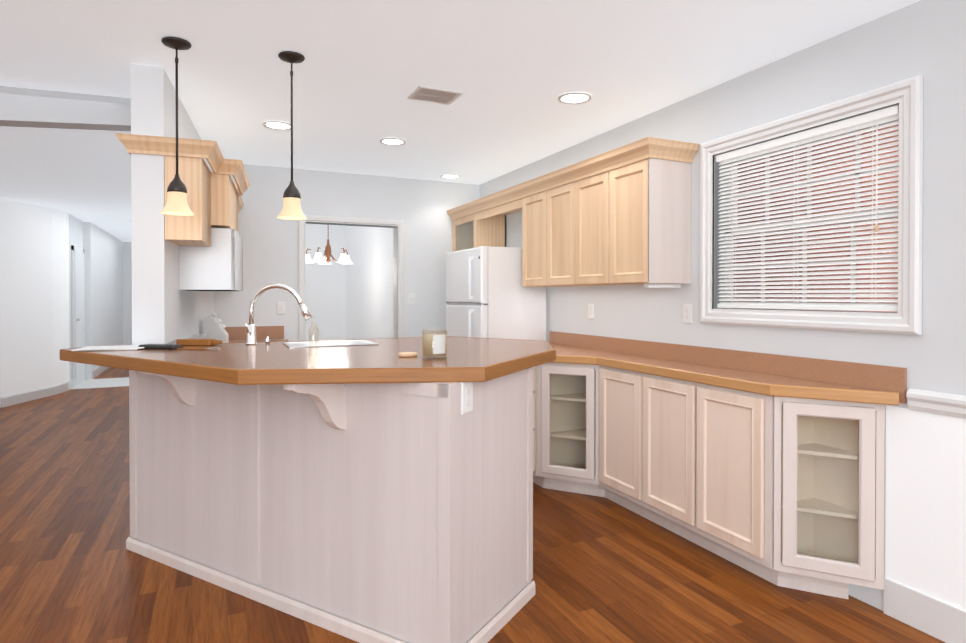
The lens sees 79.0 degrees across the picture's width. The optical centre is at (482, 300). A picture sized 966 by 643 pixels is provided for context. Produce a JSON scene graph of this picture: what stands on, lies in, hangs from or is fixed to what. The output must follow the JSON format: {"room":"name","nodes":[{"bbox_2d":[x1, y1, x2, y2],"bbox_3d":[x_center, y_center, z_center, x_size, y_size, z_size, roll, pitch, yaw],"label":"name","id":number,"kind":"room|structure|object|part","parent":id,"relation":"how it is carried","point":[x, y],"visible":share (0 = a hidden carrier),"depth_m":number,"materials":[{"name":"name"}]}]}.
{"room":"kitchen","nodes":[
{"label":"kitchen","id":0,"kind":"room"},
{"bbox_2d":[0,197,82,396],"bbox_3d":[-6.273,0.011,8.216,0.720,2.550,2.420,0,1,-25],"label":"wall","id":1,"kind":"structure","parent":0,"point":[34,289],"depth_m":7.66,"materials":[{"name":"paint"}]},
{"bbox_2d":[1,366,109,407],"bbox_3d":[-9.000,1.214,9.026,5.235,0.130,6.185,0,1,-25],"label":"baseboard","id":2,"kind":"structure","parent":1,"relation":"attached to","point":[18,398],"depth_m":7.76,"materials":[{"name":"white wood"}]},
{"bbox_2d":[71,245,83,386],"bbox_3d":[-6.234,0.229,9.028,0.022,2.100,0.820,0,1,-25],"label":"door frame","id":3,"kind":"structure","parent":1,"relation":"attached to","point":[75,248],"depth_m":8.66,"materials":[{"name":"white wood"}]},
{"bbox_2d":[74,251,84,386],"bbox_3d":[-6.218,0.264,9.035,0.019,2.030,0.680,0,1,-25],"label":"door","id":4,"kind":"structure","parent":1,"relation":"in","point":[79,284],"depth_m":8.98,"materials":[{"name":"paint"}]},
{"bbox_2d":[83,222,122,378],"bbox_3d":[-7.209,-0.013,11.181,0.140,2.550,3.750,0,1,-25],"label":"wall","id":5,"kind":"structure","parent":0,"point":[103,250],"depth_m":10.49,"materials":[{"name":"paint"}]},
{"bbox_2d":[123,242,131,344],"bbox_3d":[-3.738,0.040,4.550,11.340,2.550,18.980,0,1,-25],"label":"wall","id":6,"kind":"structure","parent":0,"point":[127,293],"depth_m":12.95,"materials":[{"name":"paint"}]},
{"bbox_2d":[167,79,213,343],"bbox_3d":[-2.130,0.043,4.192,0.150,2.550,2.102,0,0,-19],"label":"wall","id":7,"kind":"structure","parent":0,"point":[190,311],"depth_m":3.62,"materials":[{"name":"paint"}]},
{"bbox_2d":[115,133,249,246],"bbox_3d":[-1.996,-0.483,4.104,0.707,0.742,2.317,0,1,-25],"label":"upper cabinet","id":8,"kind":"object","parent":7,"relation":"attached to","point":[214,199],"visible":0.79,"depth_m":3.12,"materials":[{"name":"brown wood"}]},
{"bbox_2d":[179,228,242,290],"bbox_3d":[-1.782,-0.256,3.884,0.307,0.379,0.720,0,0,-19],"label":"over-the-range microwave","id":9,"kind":"object","parent":8,"relation":"attached to","point":[217,265],"visible":0.96,"depth_m":3.56,"materials":[{"name":"white metal"}]},
{"bbox_2d":[305,224,344,340],"bbox_3d":[-2.515,0.002,9.318,3.930,2.550,0.140,0,1,-25],"label":"wall","id":10,"kind":"structure","parent":0,"point":[325,283],"depth_m":9.25,"materials":[{"name":"paint"}]},
{"bbox_2d":[214,164,479,340],"bbox_3d":[-1.408,0.030,5.754,2.960,2.550,0.140,0,1,-25],"label":"wall","id":11,"kind":"structure","parent":0,"point":[420,207],"depth_m":5.65,"materials":[{"name":"paint"}]},
{"bbox_2d":[224,326,287,342],"bbox_3d":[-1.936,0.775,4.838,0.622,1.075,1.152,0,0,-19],"label":"backsplash","id":12,"kind":"structure","parent":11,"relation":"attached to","point":[262,332],"depth_m":5.36,"materials":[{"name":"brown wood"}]},
{"bbox_2d":[204,313,228,342],"bbox_3d":[-2.018,0.226,4.441,0.150,0.272,0.200,0,0,-19],"label":"mail organizer","id":13,"kind":"object","parent":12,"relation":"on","point":[214,327],"visible":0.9,"depth_m":4.35,"materials":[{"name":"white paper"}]},
{"bbox_2d":[277,302,284,313],"bbox_3d":[-1.881,0.068,5.450,0.072,0.115,0.012,0,1,-25],"label":"light switch","id":14,"kind":"object","parent":11,"relation":"attached to","point":[280,307],"visible":1,"depth_m":5.45,"materials":[{"name":"white plastic"}]},
{"bbox_2d":[298,215,403,340],"bbox_3d":[-1.300,0.396,5.797,1.023,2.417,0.172,0,1,-25],"label":"door frame","id":15,"kind":"structure","parent":11,"relation":"attached to","point":[398,281],"depth_m":5.84,"materials":[{"name":"white wood"}]},
{"bbox_2d":[345,226,392,338],"bbox_3d":[-1.387,0.014,7.789,0.140,2.550,3.540,0,1,-25],"label":"wall","id":16,"kind":"structure","parent":0,"point":[354,300],"depth_m":7.96,"materials":[{"name":"paint"}]},
{"bbox_2d":[0,0,919,241],"bbox_3d":[-3.674,-1.276,4.569,11.200,0.080,18.700,0,1,-25],"label":"ceiling","id":17,"kind":"structure","parent":0,"point":[512,70],"depth_m":3.10,"materials":[{"name":"paint"}]},
{"bbox_2d":[0,86,130,130],"bbox_3d":[-4.991,-1.000,2.653,6.248,0.439,0.140,0,0,-19],"label":"ceiling beam","id":18,"kind":"structure","parent":17,"relation":"attached to","point":[28,107],"depth_m":3.44,"materials":[{"name":"white paint"}]},
{"bbox_2d":[160,36,193,215],"bbox_3d":[-1.443,-0.815,2.763,0.144,0.807,0.144,0,1,-25],"label":"pendant light","id":19,"kind":"object","parent":17,"relation":"hanging from","point":[176,204],"visible":1,"depth_m":2.74,"materials":[{"name":"brown metal"}]},
{"bbox_2d":[262,121,290,129],"bbox_3d":[-1.434,-1.225,4.101,0.206,0.007,0.206,0,1,-25],"label":"recessed light","id":20,"kind":"object","parent":17,"relation":"in","point":[277,125],"visible":0.94,"depth_m":4.10,"materials":[{"name":"white"}]},
{"bbox_2d":[277,51,306,219],"bbox_3d":[-0.954,-0.816,2.923,0.144,0.807,0.144,0,1,-25],"label":"pendant light","id":21,"kind":"object","parent":17,"relation":"hanging from","point":[291,209],"visible":1,"depth_m":2.90,"materials":[{"name":"brown metal"}]},
{"bbox_2d":[306,225,352,263],"bbox_3d":[-1.943,-0.861,7.343,0.655,0.787,0.633,0,1,-25],"label":"dining chandelier","id":22,"kind":"object","parent":17,"relation":"hanging from","point":[344,258],"visible":0.9,"depth_m":7.27,"materials":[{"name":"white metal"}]},
{"bbox_2d":[379,138,405,145],"bbox_3d":[-0.698,-1.229,4.529,0.206,0.007,0.206,0,1,-25],"label":"recessed light","id":23,"kind":"object","parent":17,"relation":"in","point":[392,141],"visible":1,"depth_m":4.52,"materials":[{"name":"white"}]},
{"bbox_2d":[408,85,462,104],"bbox_3d":[-0.286,-1.219,3.485,0.270,0.010,0.230,0,1,-25],"label":"ceiling vent","id":24,"kind":"object","parent":17,"relation":"in","point":[432,94],"visible":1,"depth_m":3.47,"materials":[{"name":"white metal"}]},
{"bbox_2d":[441,174,460,178],"bbox_3d":[-0.322,-1.239,5.844,0.206,0.007,0.206,0,1,-25],"label":"recessed light","id":25,"kind":"object","parent":17,"relation":"in","point":[450,176],"visible":1,"depth_m":5.84,"materials":[{"name":"white"}]},
{"bbox_2d":[558,92,591,103],"bbox_3d":[0.554,-1.221,3.536,0.206,0.007,0.206,0,1,-25],"label":"recessed light","id":26,"kind":"object","parent":17,"relation":"in","point":[575,98],"visible":1,"depth_m":3.53,"materials":[{"name":"white"}]},
{"bbox_2d":[0,367,945,642],"bbox_3d":[-3.674,1.354,4.590,11.200,0.080,18.700,0,1,-25],"label":"floor","id":27,"kind":"structure","parent":0,"point":[72,569],"depth_m":2.77,"materials":[{"name":"brown wood"}]},
{"bbox_2d":[71,377,128,388],"bbox_3d":[-5.595,1.275,9.264,1.380,0.004,1.100,0,1,-25],"label":"floor","id":28,"kind":"structure","parent":27,"relation":"on","point":[104,383],"depth_m":9.04,"materials":[{"name":"white"}]},
{"bbox_2d":[187,334,206,338],"bbox_3d":[-1.633,0.780,3.942,0.622,1.080,0.720,0,0,-19],"label":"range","id":29,"kind":"object","parent":27,"relation":"on","point":[200,336],"visible":0.06,"depth_m":3.96,"materials":[{"name":"white"}]},
{"bbox_2d":[126,372,534,642],"bbox_3d":[-0.729,0.805,3.068,2.088,1.044,1.599,0,1,31],"label":"kitchen island","id":30,"kind":"object","parent":27,"relation":"on","point":[377,490],"depth_m":2.43,"materials":[{"name":"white wood"}]},
{"bbox_2d":[60,336,555,403],"bbox_3d":[-0.734,0.263,3.049,2.196,0.054,1.814,0,1,31],"label":"island countertop","id":31,"kind":"structure","parent":30,"relation":"on","point":[372,370],"depth_m":2.35,"materials":[{"name":"brown wood"}]},
{"bbox_2d":[71,345,144,350],"bbox_3d":[-1.826,0.232,2.899,0.305,0.008,0.225,0,0,-16],"label":"papers","id":32,"kind":"object","parent":31,"relation":"on","point":[116,347],"visible":0.82,"depth_m":2.84,"materials":[{"name":"white paper"}]},
{"bbox_2d":[131,64,169,344],"bbox_3d":[-1.769,-0.498,3.121,0.150,1.452,0.150,0,0,-19],"label":"island column","id":33,"kind":"structure","parent":31,"relation":"on","point":[150,243],"depth_m":3.05,"materials":[{"name":"paint"}]},
{"bbox_2d":[138,344,220,349],"bbox_3d":[-1.488,0.227,2.887,0.435,0.018,0.074,0,0,13],"label":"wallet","id":34,"kind":"object","parent":31,"relation":"on","point":[160,346],"visible":0.96,"depth_m":2.88,"materials":[{"name":"black leather"}]},
{"bbox_2d":[176,339,221,344],"bbox_3d":[-1.505,0.220,3.122,0.241,0.030,0.064,0,0,5],"label":"cutting board","id":35,"kind":"object","parent":31,"relation":"on","point":[196,341],"visible":0.92,"depth_m":3.10,"materials":[{"name":"brown wood"}]},
{"bbox_2d":[245,284,311,344],"bbox_3d":[-1.105,0.071,3.166,0.337,0.327,0.177,0,1,-25],"label":"faucet","id":36,"kind":"object","parent":31,"relation":"on","point":[251,329],"visible":1,"depth_m":3.15,"materials":[{"name":"silver metal"}]},
{"bbox_2d":[309,323,318,344],"bbox_3d":[-0.886,0.173,3.067,0.050,0.125,0.049,0,1,-25],"label":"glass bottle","id":37,"kind":"object","parent":31,"relation":"on","point":[314,335],"visible":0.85,"depth_m":3.07,"materials":[{"name":"clear glass"}]},
{"bbox_2d":[398,352,416,356],"bbox_3d":[-0.326,0.232,2.544,0.082,0.014,0.082,0,1,-25],"label":"lid","id":38,"kind":"object","parent":31,"relation":"on","point":[407,354],"visible":1,"depth_m":2.51,"materials":[{"name":"brown wood"}]},
{"bbox_2d":[422,329,446,358],"bbox_3d":[-0.205,0.182,2.489,0.107,0.116,0.108,0,1,-25],"label":"candle","id":39,"kind":"object","parent":31,"relation":"on","point":[435,345],"visible":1,"depth_m":2.44,"materials":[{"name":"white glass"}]},
{"bbox_2d":[461,382,472,414],"bbox_3d":[-0.057,0.359,2.183,0.008,0.118,0.075,0,1,31],"label":"outlet","id":40,"kind":"object","parent":30,"relation":"attached to","point":[466,397],"visible":0.9,"depth_m":2.17,"materials":[{"name":"white plastic"}]},
{"bbox_2d":[446,246,545,340],"bbox_3d":[0.074,0.432,5.212,0.657,1.755,0.800,0,1,-25],"label":"fridge","id":41,"kind":"object","parent":27,"relation":"on","point":[488,295],"visible":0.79,"depth_m":4.86,"materials":[{"name":"white metal"}]},
{"bbox_2d":[533,363,884,598],"bbox_3d":[1.030,0.872,3.294,0.587,0.906,2.021,0,1,-25],"label":"base cabinet","id":42,"kind":"object","parent":27,"relation":"on","point":[768,467],"depth_m":2.89,"materials":[{"name":"beige wood"}]},
{"bbox_2d":[548,343,900,418],"bbox_3d":[0.883,0.397,3.574,0.574,0.052,2.802,0,1,-25],"label":"countertop","id":43,"kind":"structure","parent":42,"relation":"on","point":[809,398],"depth_m":2.86,"materials":[{"name":"brown wood"}]},
{"bbox_2d":[480,0,965,610],"bbox_3d":[1.965,0.059,2.133,0.140,2.550,9.540,0,1,-25],"label":"wall","id":44,"kind":"structure","parent":0,"point":[926,38],"depth_m":2.69,"materials":[{"name":"paint"}]},
{"bbox_2d":[451,201,474,251],"bbox_3d":[-0.054,-0.533,5.957,0.319,0.820,0.612,0,1,-25],"label":"upper cabinet","id":45,"kind":"object","parent":44,"relation":"attached to","point":[463,223],"depth_m":6.06,"materials":[{"name":"brown wood"}]},
{"bbox_2d":[475,185,518,246],"bbox_3d":[0.268,-0.527,5.258,0.319,0.820,0.925,0,1,-25],"label":"upper cabinet","id":46,"kind":"object","parent":44,"relation":"attached to","point":[491,212],"depth_m":5.56,"materials":[{"name":"brown wood"}]},
{"bbox_2d":[519,177,542,286],"bbox_3d":[0.541,-0.523,4.666,0.319,0.820,0.380,0,1,-25],"label":"upper cabinet","id":47,"kind":"object","parent":44,"relation":"attached to","point":[531,192],"depth_m":4.62,"materials":[{"name":"brown wood"}]},
{"bbox_2d":[543,165,570,286],"bbox_3d":[0.701,-0.520,4.318,0.319,0.820,0.385,0,1,-25],"label":"upper cabinet","id":48,"kind":"object","parent":44,"relation":"attached to","point":[557,185],"depth_m":4.29,"materials":[{"name":"brown wood"}]},
{"bbox_2d":[588,304,593,318],"bbox_3d":[0.819,0.081,4.440,0.008,0.115,0.072,0,1,-25],"label":"electrical outlet","id":49,"kind":"object","parent":44,"relation":"attached to","point":[590,311],"visible":1,"depth_m":4.44,"materials":[{"name":"white plastic"}]},
{"bbox_2d":[571,153,615,286],"bbox_3d":[0.861,-0.517,3.969,0.319,0.820,0.385,0,1,-25],"label":"upper cabinet","id":50,"kind":"object","parent":44,"relation":"attached to","point":[588,178],"depth_m":3.94,"materials":[{"name":"brown wood"}]},
{"bbox_2d":[603,137,694,284],"bbox_3d":[1.022,-0.514,3.619,0.319,0.820,0.384,0,1,-25],"label":"upper cabinet","id":51,"kind":"object","parent":44,"relation":"attached to","point":[619,216],"depth_m":3.47,"materials":[{"name":"brown wood"}]},
{"bbox_2d":[644,284,680,287],"bbox_3d":[1.069,-0.089,3.492,0.250,0.024,0.040,0,1,-25],"label":"under-cabinet light","id":52,"kind":"object","parent":51,"relation":"attached to","point":[662,285],"visible":1,"depth_m":3.47,"materials":[{"name":"white plastic"}]},
{"bbox_2d":[683,304,692,322],"bbox_3d":[1.235,0.078,3.536,0.008,0.115,0.072,0,1,-25],"label":"electrical outlet","id":53,"kind":"object","parent":44,"relation":"attached to","point":[687,312],"visible":1,"depth_m":3.53,"materials":[{"name":"white plastic"}]},
{"bbox_2d":[700,75,922,334],"bbox_3d":[1.582,-0.390,2.922,0.172,1.045,1.170,0,1,-25],"label":"window","id":54,"kind":"structure","parent":44,"relation":"in","point":[906,95],"depth_m":2.71,"materials":[{"name":"white wood"}]},
{"bbox_2d":[716,105,898,311],"bbox_3d":[1.550,-0.391,2.907,0.047,0.865,0.976,0,1,-25],"label":"window blinds","id":55,"kind":"object","parent":54,"relation":"attached to","point":[876,118],"depth_m":2.81,"materials":[{"name":"white plastic"}]},
{"bbox_3d":[1.704,-0.314,2.537,0.016,0.030,0.016,0,1,-25],"label":"window blind cord knob","id":56,"kind":"part","parent":55,"relation":"part of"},
{"bbox_3d":[1.627,-0.390,2.943,0.062,0.865,0.980,0,1,-25],"label":"window sash","id":57,"kind":"part","parent":54,"relation":"part of","materials":[{"name":"white plastic"}]},
{"bbox_2d":[883,578,965,642],"bbox_3d":[2.800,1.275,0.138,0.013,0.150,5.200,0,1,-25],"label":"baseboard","id":58,"kind":"structure","parent":44,"relation":"attached to","point":[936,618],"depth_m":2.35,"materials":[{"name":"white wood"}]},
{"bbox_2d":[885,406,965,610],"bbox_3d":[2.805,0.833,0.137,0.003,0.735,5.200,0,1,-25],"label":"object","id":59,"kind":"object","parent":44,"relation":"attached to","point":[925,532],"visible":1,"depth_m":2.35,"materials":[{"name":"paint"}]},
{"bbox_2d":[906,388,965,418],"bbox_3d":[2.812,0.422,0.085,0.030,0.087,5.105,0,1,-25],"label":"trim","id":60,"kind":"structure","parent":44,"relation":"attached to","point":[944,404],"depth_m":2.30,"materials":[{"name":"white wood"}]},
{"label":"outside","id":61,"kind":"structure","parent":0,"visible":0},
{"bbox_2d":[734,124,898,311],"bbox_3d":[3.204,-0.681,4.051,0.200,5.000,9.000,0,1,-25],"label":"window pane","id":62,"kind":"object","parent":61,"point":[820,226],"depth_m":4.76,"materials":[{"name":"clear glass"}]}
]}

